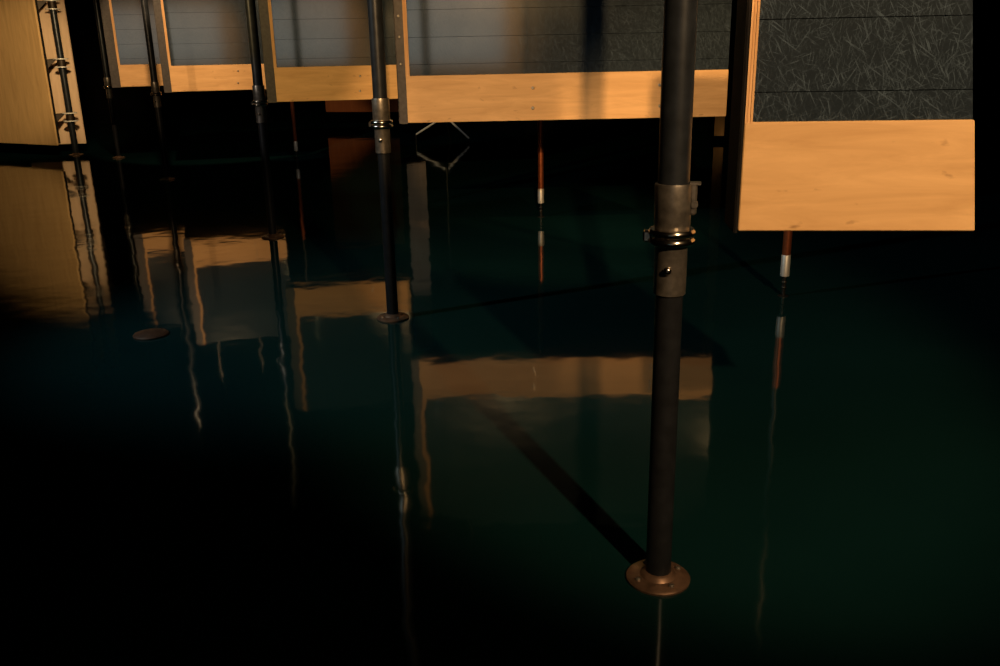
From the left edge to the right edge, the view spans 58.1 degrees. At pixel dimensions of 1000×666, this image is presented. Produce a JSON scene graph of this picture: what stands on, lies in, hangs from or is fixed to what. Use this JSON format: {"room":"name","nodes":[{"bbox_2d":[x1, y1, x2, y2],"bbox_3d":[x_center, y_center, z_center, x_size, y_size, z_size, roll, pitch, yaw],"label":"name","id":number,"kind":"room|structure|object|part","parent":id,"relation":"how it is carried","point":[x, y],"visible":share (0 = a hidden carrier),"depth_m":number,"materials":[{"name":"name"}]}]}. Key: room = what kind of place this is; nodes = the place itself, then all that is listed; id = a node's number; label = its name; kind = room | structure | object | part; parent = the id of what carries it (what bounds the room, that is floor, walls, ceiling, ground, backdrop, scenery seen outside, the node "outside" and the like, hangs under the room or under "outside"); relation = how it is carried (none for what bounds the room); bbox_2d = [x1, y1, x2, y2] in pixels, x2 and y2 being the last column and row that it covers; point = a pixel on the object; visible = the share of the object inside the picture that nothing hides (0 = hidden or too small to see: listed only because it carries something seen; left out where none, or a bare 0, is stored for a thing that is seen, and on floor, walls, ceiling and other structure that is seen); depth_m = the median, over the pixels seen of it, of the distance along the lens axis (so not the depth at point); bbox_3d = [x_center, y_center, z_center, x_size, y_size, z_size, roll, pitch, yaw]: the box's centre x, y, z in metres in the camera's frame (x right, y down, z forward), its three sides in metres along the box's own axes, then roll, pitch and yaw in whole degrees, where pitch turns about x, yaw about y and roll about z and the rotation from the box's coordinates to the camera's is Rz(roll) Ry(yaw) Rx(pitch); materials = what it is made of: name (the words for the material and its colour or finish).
{"room":"construction site","nodes":[
{"label":"construction site","id":0,"kind":"room"},
{"bbox_2d":[64,0,736,109],"bbox_3d":[-1.664,-8.171,22.679,25.000,5.000,0.200,-1,18,0],"label":"wall","id":1,"kind":"structure","parent":0,"point":[81,18],"depth_m":23.13,"materials":[{"name":"black paint"}]},
{"bbox_2d":[0,97,999,665],"bbox_3d":[-1.517,-0.827,7.600,25.000,0.200,33.000,-1,18,0],"label":"floor","id":2,"kind":"structure","parent":0,"point":[289,474],"depth_m":3.60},
{"bbox_2d":[37,0,83,155],"bbox_3d":[-6.293,-4.778,12.321,0.416,4.630,0.200,-5,18,-11],"label":"pole","id":3,"kind":"object","parent":2,"relation":"on","point":[52,6],"visible":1,"depth_m":12.66,"materials":[{"name":"metal"}]},
{"bbox_2d":[93,0,124,158],"bbox_3d":[-5.368,-4.650,11.863,0.174,4.630,0.174,-1,18,0],"label":"support pole","id":4,"kind":"object","parent":2,"relation":"on","point":[107,80],"visible":0.96,"depth_m":12.22,"materials":[{"name":"metal"}]},
{"bbox_2d":[133,328,168,339],"bbox_3d":[-1.813,0.000,4.671,0.178,0.021,0.178,-1,18,0],"label":"floor plate","id":5,"kind":"object","parent":2,"relation":"on","point":[152,333],"visible":1,"depth_m":4.64,"materials":[{"name":"brown metal"}]},
{"bbox_2d":[140,0,174,180],"bbox_3d":[-3.866,-3.969,9.640,0.174,4.630,0.174,-1,18,0],"label":"support pole","id":6,"kind":"object","parent":2,"relation":"on","point":[155,87],"visible":1,"depth_m":10.00,"materials":[{"name":"metal"}]},
{"bbox_2d":[245,0,283,238],"bbox_3d":[-1.824,-2.957,6.351,0.174,4.630,0.174,-1,18,0],"label":"support pole","id":7,"kind":"object","parent":2,"relation":"on","point":[259,101],"visible":1,"depth_m":6.73,"materials":[{"name":"metal"}]},
{"bbox_2d":[290,102,298,159],"bbox_3d":[-2.733,-4.496,11.216,0.060,4.630,0.060,-1,18,0],"label":"post","id":8,"kind":"object","parent":2,"relation":"on","point":[295,142],"visible":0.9,"depth_m":11.78,"materials":[{"name":"red metal"}]},
{"bbox_2d":[367,0,408,322],"bbox_3d":[-0.625,-2.286,4.179,0.174,4.630,0.174,-1,18,0],"label":"support pole","id":9,"kind":"object","parent":2,"relation":"on","point":[381,123],"visible":1,"depth_m":4.57,"materials":[{"name":"metal"}]},
{"bbox_2d":[415,122,469,142],"bbox_3d":[-0.861,-3.935,13.333,0.696,2.201,0.560,-16,23,-40],"label":"tripod stand","id":10,"kind":"object","parent":2,"relation":"on","point":[433,123],"visible":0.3,"depth_m":13.59,"materials":[{"name":"grey metal"}]},
{"bbox_2d":[538,120,544,217],"bbox_3d":[0.305,-3.191,6.948,0.060,4.630,0.060,-1,18,0],"label":"post","id":11,"kind":"object","parent":2,"relation":"on","point":[540,122],"visible":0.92,"depth_m":7.51,"materials":[{"name":"red metal"}]},
{"bbox_2d":[626,0,700,596],"bbox_3d":[0.389,-1.532,1.761,0.174,4.630,0.174,2,18,11],"label":"support pole","id":12,"kind":"object","parent":2,"relation":"on","point":[675,195],"visible":1,"depth_m":2.17,"materials":[{"name":"metal"}]},
{"bbox_3d":[0.463,-0.320,2.139,0.026,0.078,0.028,2,18,11],"label":"weld plate","id":13,"kind":"part","parent":12,"relation":"part of","materials":[{"name":"silver metal"}]},
{"bbox_2d":[778,231,792,296],"bbox_3d":[1.577,-2.416,4.449,0.060,4.630,0.060,-1,18,0],"label":"post","id":14,"kind":"object","parent":2,"relation":"on","point":[787,235],"visible":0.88,"depth_m":5.07,"materials":[{"name":"red metal"}]},
{"bbox_2d":[970,0,999,101],"bbox_3d":[11.035,-3.364,6.869,0.200,5.000,33.000,-1,18,0],"label":"wall","id":15,"kind":"structure","parent":0,"point":[986,13],"depth_m":20.12,"materials":[{"name":"black paint"}]},
{"bbox_3d":[-1.608,-5.398,6.137,25.000,0.200,33.000,-1,18,0],"label":"ceiling","id":16,"kind":"structure","parent":0,"visible":0},
{"bbox_2d":[0,0,60,144],"bbox_3d":[-7.447,-4.928,12.610,2.681,4.438,0.080,8,20,26],"label":"plywood board","id":17,"kind":"object","parent":16,"relation":"hanging from","point":[27,108],"visible":1,"depth_m":12.58,"materials":[{"name":"beige wood"}]},
{"bbox_2d":[28,0,86,144],"bbox_3d":[-6.576,-4.928,12.624,0.833,4.480,0.080,-2,18,-3],"label":"plywood board","id":18,"kind":"object","parent":16,"relation":"hanging from","point":[45,18],"visible":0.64,"depth_m":12.98,"materials":[{"name":"beige wood"}]},
{"bbox_2d":[99,0,162,87],"bbox_3d":[-4.752,-4.959,11.232,0.662,3.641,0.161,-6,18,-15],"label":"display panel","id":19,"kind":"object","parent":16,"relation":"hanging from","point":[123,26],"visible":0.74,"depth_m":11.54,"materials":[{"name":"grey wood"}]},
{"bbox_2d":[153,0,265,92],"bbox_3d":[-3.528,-4.768,10.634,1.281,3.687,0.165,-5,18,-13],"label":"display panel","id":20,"kind":"object","parent":16,"relation":"hanging from","point":[203,45],"visible":0.89,"depth_m":10.95,"materials":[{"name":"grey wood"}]},
{"bbox_2d":[258,0,397,102],"bbox_3d":[-1.649,-4.037,8.250,1.280,3.699,0.165,-3,18,-7],"label":"display panel","id":21,"kind":"object","parent":16,"relation":"hanging from","point":[315,50],"visible":0.84,"depth_m":8.60,"materials":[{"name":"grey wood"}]},
{"bbox_2d":[325,99,398,111],"bbox_3d":[-2.634,-6.244,16.296,1.465,4.361,0.080,4,18,15],"label":"plywood board","id":22,"kind":"object","parent":16,"relation":"hanging from","point":[334,105],"visible":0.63,"depth_m":16.93,"materials":[{"name":"brown wood"}]},
{"bbox_2d":[393,0,731,123],"bbox_3d":[0.405,-3.292,5.840,2.301,3.726,0.165,-1,18,0],"label":"display panel","id":23,"kind":"object","parent":16,"relation":"hanging from","point":[457,60],"visible":0.94,"depth_m":6.22,"materials":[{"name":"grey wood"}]},
{"bbox_2d":[714,116,724,135],"bbox_3d":[3.142,-5.026,12.403,0.141,4.528,0.080,2,18,11],"label":"plywood board","id":24,"kind":"object","parent":16,"relation":"hanging from","point":[719,125],"visible":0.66,"depth_m":13.02,"materials":[{"name":"beige wood"}]},
{"bbox_2d":[724,0,974,232],"bbox_3d":[0.913,-2.056,1.915,0.623,3.706,0.171,1,18,6],"label":"display panel","id":25,"kind":"object","parent":16,"relation":"hanging from","point":[847,115],"visible":1,"depth_m":2.32,"materials":[{"name":"brown wood"}]}
]}

